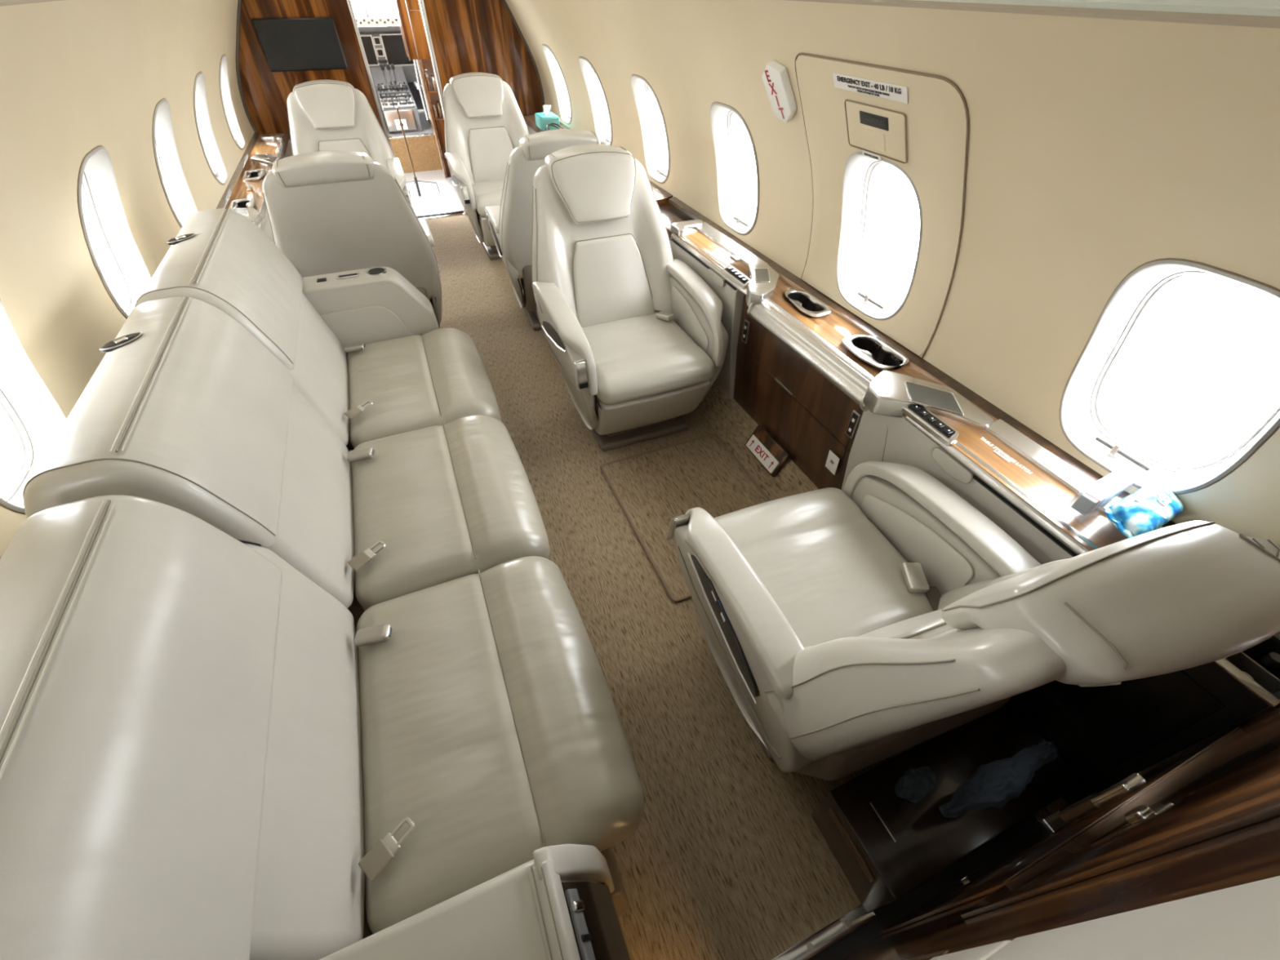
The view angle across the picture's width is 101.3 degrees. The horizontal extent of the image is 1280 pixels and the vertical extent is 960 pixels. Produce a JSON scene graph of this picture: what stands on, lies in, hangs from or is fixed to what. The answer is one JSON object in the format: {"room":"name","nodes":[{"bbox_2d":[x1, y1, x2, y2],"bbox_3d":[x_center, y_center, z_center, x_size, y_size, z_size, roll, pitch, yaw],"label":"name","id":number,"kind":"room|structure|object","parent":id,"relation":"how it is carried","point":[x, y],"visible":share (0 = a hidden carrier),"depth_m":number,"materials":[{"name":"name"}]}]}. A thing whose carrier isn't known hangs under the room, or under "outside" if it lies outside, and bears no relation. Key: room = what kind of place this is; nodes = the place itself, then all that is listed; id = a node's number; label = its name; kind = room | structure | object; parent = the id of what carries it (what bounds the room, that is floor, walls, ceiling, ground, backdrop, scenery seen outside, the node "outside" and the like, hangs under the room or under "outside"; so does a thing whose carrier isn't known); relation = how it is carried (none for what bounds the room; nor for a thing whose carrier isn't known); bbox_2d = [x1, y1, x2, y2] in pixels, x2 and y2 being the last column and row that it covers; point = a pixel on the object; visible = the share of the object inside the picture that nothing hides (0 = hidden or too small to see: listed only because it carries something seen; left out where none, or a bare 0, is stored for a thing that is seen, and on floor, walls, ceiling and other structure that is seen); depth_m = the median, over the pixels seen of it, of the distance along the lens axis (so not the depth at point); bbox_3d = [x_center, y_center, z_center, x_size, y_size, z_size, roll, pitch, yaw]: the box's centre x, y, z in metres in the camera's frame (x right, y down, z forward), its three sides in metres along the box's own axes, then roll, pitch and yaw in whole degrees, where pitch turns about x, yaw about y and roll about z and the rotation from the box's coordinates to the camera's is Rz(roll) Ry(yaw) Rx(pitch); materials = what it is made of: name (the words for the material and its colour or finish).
{"room":"aircraft cabin","nodes":[
{"label":"aircraft cabin","id":0,"kind":"room"},
{"bbox_2d":[0,0,254,559],"bbox_3d":[-1.402,-0.506,1.647,0.273,1.490,6.420,-16,46,-16],"label":"wall","id":1,"kind":"structure","parent":0,"point":[77,77],"depth_m":1.32,"materials":[{"name":"beige plastic"}]},
{"bbox_2d":[0,0,62,6],"bbox_3d":[-1.274,-1.078,1.170,0.012,0.010,6.420,-16,46,-16],"label":"trim","id":2,"kind":"structure","parent":1,"relation":"attached to","point":[2,2],"depth_m":0.98,"materials":[{"name":"beige"}]},
{"bbox_2d":[0,298,66,514],"bbox_3d":[-1.243,-0.157,0.979,0.224,0.462,0.342,-16,46,-16],"label":"window","id":3,"kind":"structure","parent":1,"relation":"in","point":[31,419],"depth_m":1.13,"materials":[{"name":"grey"}]},
{"bbox_2d":[76,145,151,319],"bbox_3d":[-1.564,-0.687,1.530,0.224,0.462,0.342,-16,46,-16],"label":"window","id":4,"kind":"structure","parent":1,"relation":"in","point":[117,260],"depth_m":1.61,"materials":[{"name":"grey"}]},
{"bbox_2d":[151,97,197,227],"bbox_3d":[-1.885,-1.218,2.082,0.224,0.462,0.342,-16,46,-16],"label":"window","id":5,"kind":"structure","parent":1,"relation":"in","point":[180,199],"depth_m":2.17,"materials":[{"name":"grey glass"}]},
{"bbox_2d":[193,71,227,185],"bbox_3d":[-2.206,-1.749,2.633,0.224,0.462,0.342,-16,46,-16],"label":"window","id":6,"kind":"structure","parent":1,"relation":"in","point":[211,151],"depth_m":2.73,"materials":[{"name":"grey glass"}]},
{"bbox_2d":[218,53,244,150],"bbox_3d":[-2.527,-2.280,3.184,0.224,0.462,0.342,-16,46,-16],"label":"window","id":7,"kind":"structure","parent":1,"relation":"in","point":[227,104],"depth_m":3.28,"materials":[{"name":"grey glass"}]},
{"bbox_2d":[215,132,293,244],"bbox_3d":[-2.134,-1.429,3.071,0.218,0.605,2.740,-16,46,-16],"label":"ledge","id":8,"kind":"object","parent":1,"relation":"attached to","point":[243,194],"visible":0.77,"depth_m":2.94,"materials":[{"name":"brown wood"}]},
{"bbox_2d":[239,0,542,140],"bbox_3d":[-1.793,-2.918,3.981,2.150,1.735,0.070,-16,46,-16],"label":"wall","id":9,"kind":"structure","parent":0,"point":[266,92],"depth_m":3.78,"materials":[{"name":"brown wood"}]},
{"bbox_2d":[235,0,257,132],"bbox_3d":[-2.647,-2.791,3.541,0.276,0.759,0.028,-16,46,-16],"label":"trim","id":10,"kind":"structure","parent":9,"relation":"attached to","point":[239,2],"depth_m":3.51,"materials":[{"name":"brown wood"}]},
{"bbox_2d":[251,17,347,71],"bbox_3d":[-2.299,-2.957,3.567,0.486,0.274,0.038,-16,46,-16],"label":"wall monitor","id":11,"kind":"object","parent":9,"relation":"attached to","point":[287,44],"visible":1,"depth_m":3.55,"materials":[{"name":"black plastic"}]},
{"bbox_2d":[346,0,391,147],"bbox_3d":[-1.976,-2.837,3.951,0.024,1.660,0.092,-16,46,-16],"label":"trim","id":12,"kind":"structure","parent":9,"relation":"attached to","point":[349,4],"depth_m":3.77,"materials":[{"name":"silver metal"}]},
{"bbox_2d":[417,210,463,217],"bbox_3d":[-1.653,-2.375,4.661,0.803,0.012,0.020,-16,46,-16],"label":"trim","id":13,"kind":"structure","parent":9,"relation":"attached to","point":[457,211],"depth_m":4.62,"materials":[{"name":"silver metal"}]},
{"bbox_2d":[417,212,464,219],"bbox_3d":[-1.763,-2.305,4.592,0.483,0.006,0.055,-16,46,-16],"label":"trim","id":14,"kind":"structure","parent":9,"relation":"attached to","point":[459,213],"depth_m":4.59,"materials":[{"name":"silver metal"}]},
{"bbox_2d":[418,0,466,215],"bbox_3d":[-1.542,-2.962,4.083,0.024,1.660,0.092,-16,46,-16],"label":"trim","id":15,"kind":"structure","parent":9,"relation":"attached to","point":[420,2],"depth_m":3.87,"materials":[{"name":"silver metal"}]},
{"bbox_2d":[502,0,544,112],"bbox_3d":[-0.904,-3.293,4.073,0.276,0.759,0.028,-16,46,-16],"label":"trim","id":16,"kind":"structure","parent":9,"relation":"attached to","point":[504,1],"depth_m":4.06,"materials":[{"name":"brown wood"}]},
{"bbox_2d":[373,82,425,111],"bbox_3d":[-3.078,-4.927,6.296,2.100,0.820,0.250,-16,46,-16],"label":"wall","id":17,"kind":"structure","parent":0,"point":[415,94],"depth_m":6.47,"materials":[{"name":"grey"}]},
{"bbox_2d":[362,0,369,17],"bbox_3d":[-3.114,-5.488,5.833,0.030,0.630,0.040,-16,46,-16],"label":"trim","id":18,"kind":"structure","parent":17,"relation":"attached to","point":[363,1],"depth_m":5.95,"materials":[{"name":"grey"}]},
{"bbox_2d":[355,17,421,82],"bbox_3d":[-2.873,-4.822,5.902,1.600,0.575,0.468,-16,46,-16],"label":"panel","id":19,"kind":"object","parent":17,"relation":"attached to","point":[382,41],"visible":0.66,"depth_m":5.82,"materials":[{"name":"grey"}]},
{"bbox_2d":[382,109,432,136],"bbox_3d":[-2.772,-4.123,6.052,2.100,0.020,1.840,-16,46,-16],"label":"floor","id":20,"kind":"structure","parent":0,"point":[426,126],"depth_m":5.76,"materials":[{"name":"grey plastic"}]},
{"bbox_2d":[369,63,422,133],"bbox_3d":[-2.669,-4.183,5.722,0.345,0.524,0.980,-16,46,-16],"label":"pedestal","id":21,"kind":"object","parent":20,"relation":"on","point":[392,88],"visible":0.99,"depth_m":5.61,"materials":[{"name":"grey metal"}]},
{"bbox_2d":[394,119,408,129],"bbox_3d":[-2.510,-3.738,5.521,0.110,0.090,0.008,-16,46,-16],"label":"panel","id":22,"kind":"object","parent":21,"relation":"attached to","point":[404,122],"depth_m":5.52,"materials":[{"name":"grey"}]},
{"bbox_2d":[413,59,431,124],"bbox_3d":[-2.137,-4.280,5.583,0.510,0.860,0.634,-16,46,-16],"label":"seat","id":23,"kind":"object","parent":20,"relation":"on","point":[417,84],"visible":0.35,"depth_m":5.46,"materials":[{"name":"grey"}]},
{"bbox_2d":[404,169,462,215],"bbox_3d":[-2.113,-2.816,5.127,2.100,0.001,1.570,-16,46,-16],"label":"floor","id":24,"kind":"structure","parent":0,"point":[431,201],"depth_m":5.07,"materials":[{"name":"grey plastic"}]},
{"bbox_2d":[389,135,440,173],"bbox_3d":[-2.393,-3.439,5.546,0.850,0.315,0.040,-16,46,-16],"label":"floor mat","id":25,"kind":"object","parent":24,"relation":"on","point":[422,149],"depth_m":5.54,"materials":[{"name":"beige carpet"}]},
{"bbox_2d":[388,133,433,138],"bbox_3d":[-2.396,-3.561,5.439,0.890,0.010,0.065,-16,46,-16],"label":"trim","id":26,"kind":"structure","parent":25,"relation":"on","point":[429,134],"depth_m":5.43,"materials":[{"name":"silver metal"}]},
{"bbox_2d":[395,106,439,199],"bbox_3d":[-2.071,-2.970,4.782,0.322,0.700,0.315,-16,46,-16],"label":"folding stand","id":27,"kind":"object","parent":24,"relation":"on","point":[415,180],"visible":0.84,"depth_m":4.85,"materials":[{"name":"brown metal"}]},
{"bbox_2d":[393,0,451,177],"bbox_3d":[-1.810,-3.965,5.072,0.773,1.735,0.368,-16,46,-16],"label":"door frame","id":28,"kind":"structure","parent":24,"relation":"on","point":[409,15],"depth_m":4.80,"materials":[{"name":"brown wood"}]},
{"bbox_2d":[423,68,431,88],"bbox_3d":[-2.034,-3.838,5.024,0.040,0.154,0.040,-16,46,-16],"label":"steel container","id":29,"kind":"object","parent":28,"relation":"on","point":[426,75],"visible":0.98,"depth_m":5.01,"materials":[{"name":"silver metal"}]},
{"bbox_2d":[427,86,438,92],"bbox_3d":[-1.921,-3.818,5.125,0.315,0.010,0.280,-16,46,-16],"label":"niche shelf","id":30,"kind":"object","parent":28,"relation":"attached to","point":[432,90],"depth_m":5.03,"materials":[{"name":"brown wood"}]},
{"bbox_2d":[430,74,437,88],"bbox_3d":[-1.979,-3.816,5.033,0.040,0.110,0.040,-16,46,-16],"label":"steel container","id":31,"kind":"object","parent":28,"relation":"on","point":[433,79],"visible":0.99,"depth_m":5.02,"materials":[{"name":"silver metal"}]},
{"bbox_2d":[431,104,437,118],"bbox_3d":[-2.024,-3.638,5.178,0.034,0.110,0.034,-16,46,-16],"label":"steel container","id":32,"kind":"object","parent":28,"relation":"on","point":[434,110],"visible":1,"depth_m":5.17,"materials":[{"name":"silver metal"}]},
{"bbox_2d":[435,101,442,117],"bbox_3d":[-1.991,-3.677,5.204,0.034,0.132,0.034,-16,46,-16],"label":"steel container","id":33,"kind":"object","parent":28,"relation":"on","point":[438,107],"visible":1,"depth_m":5.20,"materials":[{"name":"silver metal"}]},
{"bbox_2d":[426,214,917,959],"bbox_3d":[-0.791,-0.631,2.856,2.000,0.001,5.265,-16,46,-16],"label":"floor","id":34,"kind":"structure","parent":0,"point":[727,857],"depth_m":1.50,"materials":[{"name":"brown carpet"}]},
{"bbox_2d":[0,208,644,959],"bbox_3d":[-0.726,0.069,1.430,0.853,0.965,2.395,-16,46,-16],"label":"sofa","id":35,"kind":"object","parent":34,"relation":"on","point":[296,662],"visible":1,"depth_m":0.93,"materials":[{"name":"beige leather"}]},
{"bbox_2d":[99,332,142,352],"bbox_3d":[-1.103,-0.294,1.118,0.064,0.012,0.058,-16,46,-16],"label":"latch","id":36,"kind":"object","parent":35,"relation":"attached to","point":[132,340],"depth_m":1.11,"materials":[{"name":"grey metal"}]},
{"bbox_2d":[166,233,195,244],"bbox_3d":[-1.357,-0.715,1.554,0.064,0.012,0.058,-16,46,-16],"label":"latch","id":37,"kind":"object","parent":35,"relation":"attached to","point":[189,237],"depth_m":1.54,"materials":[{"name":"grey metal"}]},
{"bbox_2d":[316,277,326,282],"bbox_3d":[-1.230,-0.773,2.028,0.034,0.004,0.028,-16,46,-16],"label":"switch","id":38,"kind":"object","parent":35,"relation":"attached to","point":[319,279],"depth_m":2.02,"materials":[{"name":"black plastic"}]},
{"bbox_2d":[366,266,386,275],"bbox_3d":[-1.048,-0.830,2.090,0.076,0.004,0.076,-16,46,-16],"label":"cup holder","id":39,"kind":"object","parent":35,"relation":"on","point":[375,271],"depth_m":2.08,"materials":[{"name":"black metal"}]},
{"bbox_2d":[346,328,501,448],"bbox_3d":[-0.845,-0.361,2.027,0.508,0.180,0.656,-16,46,-16],"label":"seat cushion","id":40,"kind":"object","parent":35,"relation":"on","point":[400,380],"depth_m":1.91,"materials":[{"name":"beige leather"}]},
{"bbox_2d":[351,414,550,610],"bbox_3d":[-0.589,0.061,1.589,0.508,0.180,0.655,-16,46,-16],"label":"seat cushion","id":41,"kind":"object","parent":35,"relation":"on","point":[451,499],"depth_m":1.46,"materials":[{"name":"beige leather"}]},
{"bbox_2d":[356,555,644,933],"bbox_3d":[-0.330,0.489,1.144,0.508,0.180,0.677,-16,46,-16],"label":"seat cushion","id":42,"kind":"object","parent":35,"relation":"on","point":[488,721],"depth_m":1.02,"materials":[{"name":"beige leather"}]},
{"bbox_2d":[286,80,413,209],"bbox_3d":[-1.908,-1.959,3.486,0.670,1.036,0.845,-16,46,-16],"label":"chair","id":43,"kind":"object","parent":34,"relation":"on","point":[324,115],"visible":0.32,"depth_m":3.40,"materials":[{"name":"beige leather"}]},
{"bbox_2d":[262,151,442,328],"bbox_3d":[-1.357,-1.093,2.586,0.670,1.036,0.845,-16,46,-16],"label":"chair","id":44,"kind":"object","parent":34,"relation":"on","point":[328,211],"visible":0.67,"depth_m":2.18,"materials":[{"name":"beige leather"}]},
{"bbox_2d":[443,71,529,260],"bbox_3d":[-1.017,-2.230,3.774,0.670,1.036,0.845,-16,46,-16],"label":"chair","id":45,"kind":"object","parent":34,"relation":"on","point":[484,122],"visible":0.62,"depth_m":3.71,"materials":[{"name":"beige leather"}]},
{"bbox_2d":[471,179,504,217],"bbox_3d":[-0.951,-2.029,3.748,0.496,0.118,0.502,-16,46,-16],"label":"seat cushion","id":46,"kind":"object","parent":45,"relation":"on","point":[487,193],"depth_m":3.61,"materials":[{"name":"beige leather"}]},
{"bbox_2d":[484,128,607,330],"bbox_3d":[-0.470,-1.385,2.897,0.670,1.036,0.845,-14,46,-14],"label":"chair","id":47,"kind":"object","parent":34,"relation":"on","point":[509,224],"visible":0.45,"depth_m":2.49,"materials":[{"name":"beige leather"}]},
{"bbox_2d":[531,144,728,451],"bbox_3d":[-0.074,-0.726,2.211,0.670,1.036,0.845,-16,46,-16],"label":"chair","id":48,"kind":"object","parent":34,"relation":"on","point":[637,339],"visible":1,"depth_m":2.14,"materials":[{"name":"beige leather"}]},
{"bbox_2d":[582,313,714,404],"bbox_3d":[-0.008,-0.524,2.185,0.496,0.118,0.502,-16,46,-16],"label":"seat cushion","id":49,"kind":"object","parent":48,"relation":"on","point":[639,358],"depth_m":2.08,"materials":[{"name":"beige leather"}]},
{"bbox_2d":[600,434,770,602],"bbox_3d":[0.228,0.100,2.090,0.567,0.012,0.749,-16,46,-16],"label":"floor hatch","id":50,"kind":"object","parent":34,"relation":"on","point":[652,488],"visible":0.67,"depth_m":2.15,"materials":[{"name":"brown carpet"}]},
{"bbox_2d":[811,701,1082,912],"bbox_3d":[0.725,0.770,1.266,0.562,0.192,0.213,-16,46,-16],"label":"base cabinet","id":51,"kind":"object","parent":34,"relation":"on","point":[886,846],"visible":0.95,"depth_m":1.18,"materials":[{"name":"brown wood"}]},
{"bbox_2d":[893,763,934,800],"bbox_3d":[0.594,0.651,1.130,0.111,0.049,0.060,-16,46,-16],"label":"folded cloth","id":52,"kind":"object","parent":51,"relation":"on","point":[916,781],"visible":1,"depth_m":1.12,"materials":[{"name":"blue fabric"}]},
{"bbox_2d":[939,740,1060,820],"bbox_3d":[0.758,0.631,1.103,0.305,0.064,0.080,-16,46,-16],"label":"jacket","id":53,"kind":"object","parent":51,"relation":"on","point":[1002,779],"visible":1,"depth_m":1.09,"materials":[{"name":"blue fabric"}]},
{"bbox_2d":[666,461,1279,780],"bbox_3d":[0.508,0.259,1.188,0.670,1.036,0.845,-14,46,-14],"label":"chair","id":54,"kind":"object","parent":34,"relation":"on","point":[879,617],"visible":0.99,"depth_m":0.91,"materials":[{"name":"beige leather"}]},
{"bbox_2d":[708,578,742,652],"bbox_3d":[0.184,0.301,1.157,0.004,0.074,0.174,-14,46,-14],"label":"control panel","id":55,"kind":"object","parent":54,"relation":"in","point":[709,580],"visible":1,"depth_m":1.15,"materials":[{"name":"black plastic"}]},
{"bbox_2d":[714,487,933,646],"bbox_3d":[0.450,0.239,1.393,0.496,0.118,0.502,-14,46,-14],"label":"seat cushion","id":56,"kind":"object","parent":54,"relation":"on","point":[831,561],"depth_m":1.34,"materials":[{"name":"beige leather"}]},
{"bbox_2d":[1008,635,1279,811],"bbox_3d":[1.066,0.506,1.204,0.168,0.662,0.266,-16,46,-16],"label":"locker","id":57,"kind":"object","parent":34,"relation":"on","point":[1106,735],"visible":0.45,"depth_m":1.06,"materials":[{"name":"black plastic"}]},
{"bbox_2d":[1256,652,1279,671],"bbox_3d":[1.138,0.386,1.003,0.048,0.190,0.048,-16,46,-16],"label":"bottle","id":58,"kind":"object","parent":57,"relation":"in","point":[1271,660],"visible":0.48,"depth_m":0.94,"materials":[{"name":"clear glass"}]},
{"bbox_2d":[505,0,1279,823],"bbox_3d":[0.326,-1.002,2.174,0.273,1.490,6.420,-16,46,-16],"label":"wall","id":59,"kind":"structure","parent":0,"point":[1100,149],"depth_m":1.08,"materials":[{"name":"beige plastic"}]},
{"bbox_2d":[542,44,572,124],"bbox_3d":[-0.552,-2.848,3.787,0.224,0.462,0.342,-16,46,-16],"label":"window","id":60,"kind":"structure","parent":59,"relation":"in","point":[560,84],"depth_m":3.88,"materials":[{"name":"grey glass"}]},
{"bbox_2d":[578,56,612,145],"bbox_3d":[-0.231,-2.317,3.236,0.224,0.462,0.342,-16,46,-16],"label":"window","id":61,"kind":"structure","parent":59,"relation":"in","point":[599,104],"depth_m":3.33,"materials":[{"name":"grey glass"}]},
{"bbox_2d":[523,114,672,205],"bbox_3d":[-0.403,-2.020,3.706,0.218,0.592,2.480,-16,46,-16],"label":"ledge","id":62,"kind":"object","parent":59,"relation":"attached to","point":[662,197],"visible":0.16,"depth_m":2.84,"materials":[{"name":"brown wood"}]},
{"bbox_2d":[534,105,559,130],"bbox_3d":[-0.690,-2.690,3.887,0.132,0.138,0.200,-16,46,-16],"label":"tissue box","id":63,"kind":"object","parent":62,"relation":"on","point":[542,119],"visible":0.92,"depth_m":3.85,"materials":[{"name":"teal"}]},
{"bbox_3d":[-0.515,-2.411,3.685,0.128,0.012,0.328,-16,46,-16],"label":"clear tray","id":64,"kind":"object","parent":62,"relation":"on","visible":0},
{"bbox_2d":[545,122,564,130],"bbox_3d":[-0.586,-2.465,3.705,0.150,0.037,0.360,-16,46,-16],"label":"strap","id":65,"kind":"object","parent":64,"relation":"on","point":[552,123],"visible":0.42,"depth_m":3.78,"materials":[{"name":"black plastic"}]},
{"bbox_2d":[630,74,670,183],"bbox_3d":[0.090,-1.786,2.685,0.224,0.462,0.342,-16,46,-16],"label":"window","id":66,"kind":"structure","parent":59,"relation":"in","point":[650,112],"depth_m":2.79,"materials":[{"name":"grey glass"}]},
{"bbox_2d":[710,102,759,235],"bbox_3d":[0.411,-1.256,2.134,0.224,0.462,0.342,-16,46,-16],"label":"window","id":67,"kind":"structure","parent":59,"relation":"in","point":[725,119],"depth_m":2.23,"materials":[{"name":"grey glass"}]},
{"bbox_2d":[761,60,796,122],"bbox_3d":[0.421,-1.171,1.585,0.090,0.151,0.126,-16,46,-16],"label":"exit sign","id":68,"kind":"object","parent":59,"relation":"attached to","point":[775,78],"visible":1,"depth_m":1.56,"materials":[{"name":"white plastic"}]},
{"bbox_2d":[836,151,922,320],"bbox_3d":[0.732,-0.725,1.582,0.224,0.462,0.342,-16,46,-16],"label":"window","id":69,"kind":"structure","parent":59,"relation":"in","point":[863,175],"depth_m":1.69,"materials":[{"name":"grey plastic"}]},
{"bbox_2d":[795,53,968,358],"bbox_3d":[0.630,-0.769,1.500,0.214,0.669,0.610,-16,46,-16],"label":"hatch","id":70,"kind":"object","parent":59,"relation":"attached to","point":[917,122],"visible":1,"depth_m":1.36,"materials":[{"name":"beige plastic"}]},
{"bbox_2d":[695,382,1068,821],"bbox_3d":[0.075,-0.887,3.020,0.175,0.170,5.210,-16,46,-16],"label":"baseboard","id":71,"kind":"structure","parent":59,"relation":"attached to","point":[728,420],"depth_m":2.27,"materials":[{"name":"brown carpet"}]},
{"bbox_2d":[744,424,791,477],"bbox_3d":[0.522,-0.122,2.161,0.074,0.106,0.216,-16,46,-16],"label":"placard","id":72,"kind":"object","parent":71,"relation":"on","point":[766,449],"visible":1,"depth_m":2.14,"materials":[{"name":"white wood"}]},
{"bbox_2d":[658,196,1175,564],"bbox_3d":[0.582,-0.350,1.966,0.268,0.599,2.730,-16,46,-16],"label":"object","id":73,"kind":"object","parent":59,"relation":"attached to","point":[820,378],"visible":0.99,"depth_m":1.61,"materials":[{"name":"brown wood"}]},
{"bbox_2d":[742,320,748,342],"bbox_3d":[0.423,-0.595,2.104,0.006,0.084,0.025,-16,46,-16],"label":"outlet","id":74,"kind":"object","parent":73,"relation":"attached to","point":[745,323],"depth_m":2.10,"materials":[{"name":"black plastic"}]},
{"bbox_2d":[742,319,749,343],"bbox_3d":[0.424,-0.595,2.104,0.006,0.094,0.033,-16,46,-16],"label":"outlet plate","id":75,"kind":"object","parent":73,"relation":"attached to","point":[745,322],"depth_m":2.10,"materials":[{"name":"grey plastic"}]},
{"bbox_2d":[825,449,839,475],"bbox_3d":[0.663,-0.060,1.810,0.007,0.076,0.052,-16,46,-16],"label":"power outlet","id":76,"kind":"object","parent":73,"relation":"attached to","point":[832,463],"visible":1,"depth_m":1.81,"materials":[{"name":"white plastic"}]},
{"bbox_2d":[845,412,857,436],"bbox_3d":[0.675,-0.176,1.668,0.006,0.084,0.025,-16,46,-16],"label":"outlet","id":77,"kind":"object","parent":73,"relation":"attached to","point":[851,425],"depth_m":1.67,"materials":[{"name":"black plastic"}]},
{"bbox_2d":[844,409,860,439],"bbox_3d":[0.676,-0.176,1.669,0.006,0.094,0.033,-16,46,-16],"label":"outlet plate","id":78,"kind":"object","parent":73,"relation":"attached to","point":[853,420],"depth_m":1.67,"materials":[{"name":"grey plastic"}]},
{"bbox_2d":[1064,469,1137,520],"bbox_3d":[0.962,0.030,1.094,0.174,0.076,0.040,-21,48,-21],"label":"clear plastic box","id":79,"kind":"object","parent":73,"relation":"on","point":[1113,489],"visible":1,"depth_m":1.07,"materials":[{"name":"white"}]},
{"bbox_2d":[1084,490,1102,513],"bbox_3d":[0.912,0.045,1.069,0.015,0.038,0.029,-21,48,-21],"label":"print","id":80,"kind":"object","parent":79,"relation":"attached to","point":[1092,499],"depth_m":1.06,"materials":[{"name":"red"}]},
{"bbox_2d":[1092,487,1107,511],"bbox_3d":[0.932,0.039,1.079,0.012,0.041,0.029,-21,48,-21],"label":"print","id":81,"kind":"object","parent":79,"relation":"attached to","point":[1100,493],"depth_m":1.07,"materials":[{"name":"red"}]},
{"bbox_2d":[1103,481,1184,537],"bbox_3d":[1.023,0.059,1.061,0.241,0.076,0.080,-22,48,-21],"label":"packet","id":82,"kind":"object","parent":73,"relation":"on","point":[1152,506],"visible":0.88,"depth_m":1.02,"materials":[{"name":"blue plastic"}]},
{"bbox_2d":[786,0,1279,28],"bbox_3d":[0.205,-1.503,1.622,0.012,0.010,6.420,-16,46,-16],"label":"trim","id":83,"kind":"structure","parent":59,"relation":"attached to","point":[1261,21],"depth_m":0.80,"materials":[{"name":"beige"}]},
{"bbox_2d":[1058,257,1279,494],"bbox_3d":[1.053,-0.194,1.031,0.224,0.462,0.342,-16,46,-16],"label":"window","id":84,"kind":"structure","parent":59,"relation":"in","point":[1087,421],"depth_m":1.13,"materials":[{"name":"grey plastic"}]},
{"bbox_2d":[808,814,1048,959],"bbox_3d":[0.464,1.445,0.701,2.000,0.001,1.225,-16,46,-16],"label":"floor","id":85,"kind":"structure","parent":0,"point":[892,912],"depth_m":1.22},
{"bbox_2d":[769,903,875,959],"bbox_3d":[0.212,1.060,1.093,0.680,0.014,0.032,-16,46,-16],"label":"threshold strip","id":86,"kind":"object","parent":85,"relation":"on","point":[814,944],"visible":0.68,"depth_m":1.15,"materials":[{"name":"silver metal"}]},
{"bbox_2d":[841,702,1279,959],"bbox_3d":[0.794,0.324,0.618,0.993,1.735,0.053,-16,46,-16],"label":"cabinet","id":87,"kind":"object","parent":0,"point":[1251,853],"depth_m":0.43,"materials":[{"name":"brown wood"}]},
{"bbox_2d":[879,725,1244,934],"bbox_3d":[0.780,0.704,1.026,0.560,0.580,0.014,-16,46,-16],"label":"closet door","id":88,"kind":"structure","parent":87,"relation":"in","point":[1013,862],"depth_m":0.93,"materials":[{"name":"brown wood"}]},
{"bbox_2d":[906,875,1279,959],"bbox_3d":[0.278,0.324,0.342,0.138,0.873,0.024,-16,46,-16],"label":"panel","id":89,"kind":"object","parent":87,"relation":"attached to","point":[1241,922],"visible":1,"depth_m":0.28,"materials":[{"name":"beige leather"}]},
{"bbox_2d":[1058,773,1146,822],"bbox_3d":[0.677,0.475,0.777,0.047,0.185,0.017,-16,46,-16],"label":"latch","id":90,"kind":"object","parent":87,"relation":"attached to","point":[1130,784],"visible":1,"depth_m":0.74,"materials":[{"name":"silver metal"}]},
{"bbox_2d":[960,707,1279,919],"bbox_3d":[0.737,0.269,0.582,0.660,0.638,0.014,-16,46,-16],"label":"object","id":91,"kind":"structure","parent":87,"relation":"in","point":[1234,784],"depth_m":0.56,"materials":[{"name":"brown wood"}]},
{"bbox_2d":[915,0,1279,16],"bbox_3d":[-0.534,-1.385,1.304,1.630,0.260,6.420,-16,46,-16],"label":"ceiling","id":92,"kind":"structure","parent":0,"point":[1248,7],"depth_m":0.73,"materials":[{"name":"white"}]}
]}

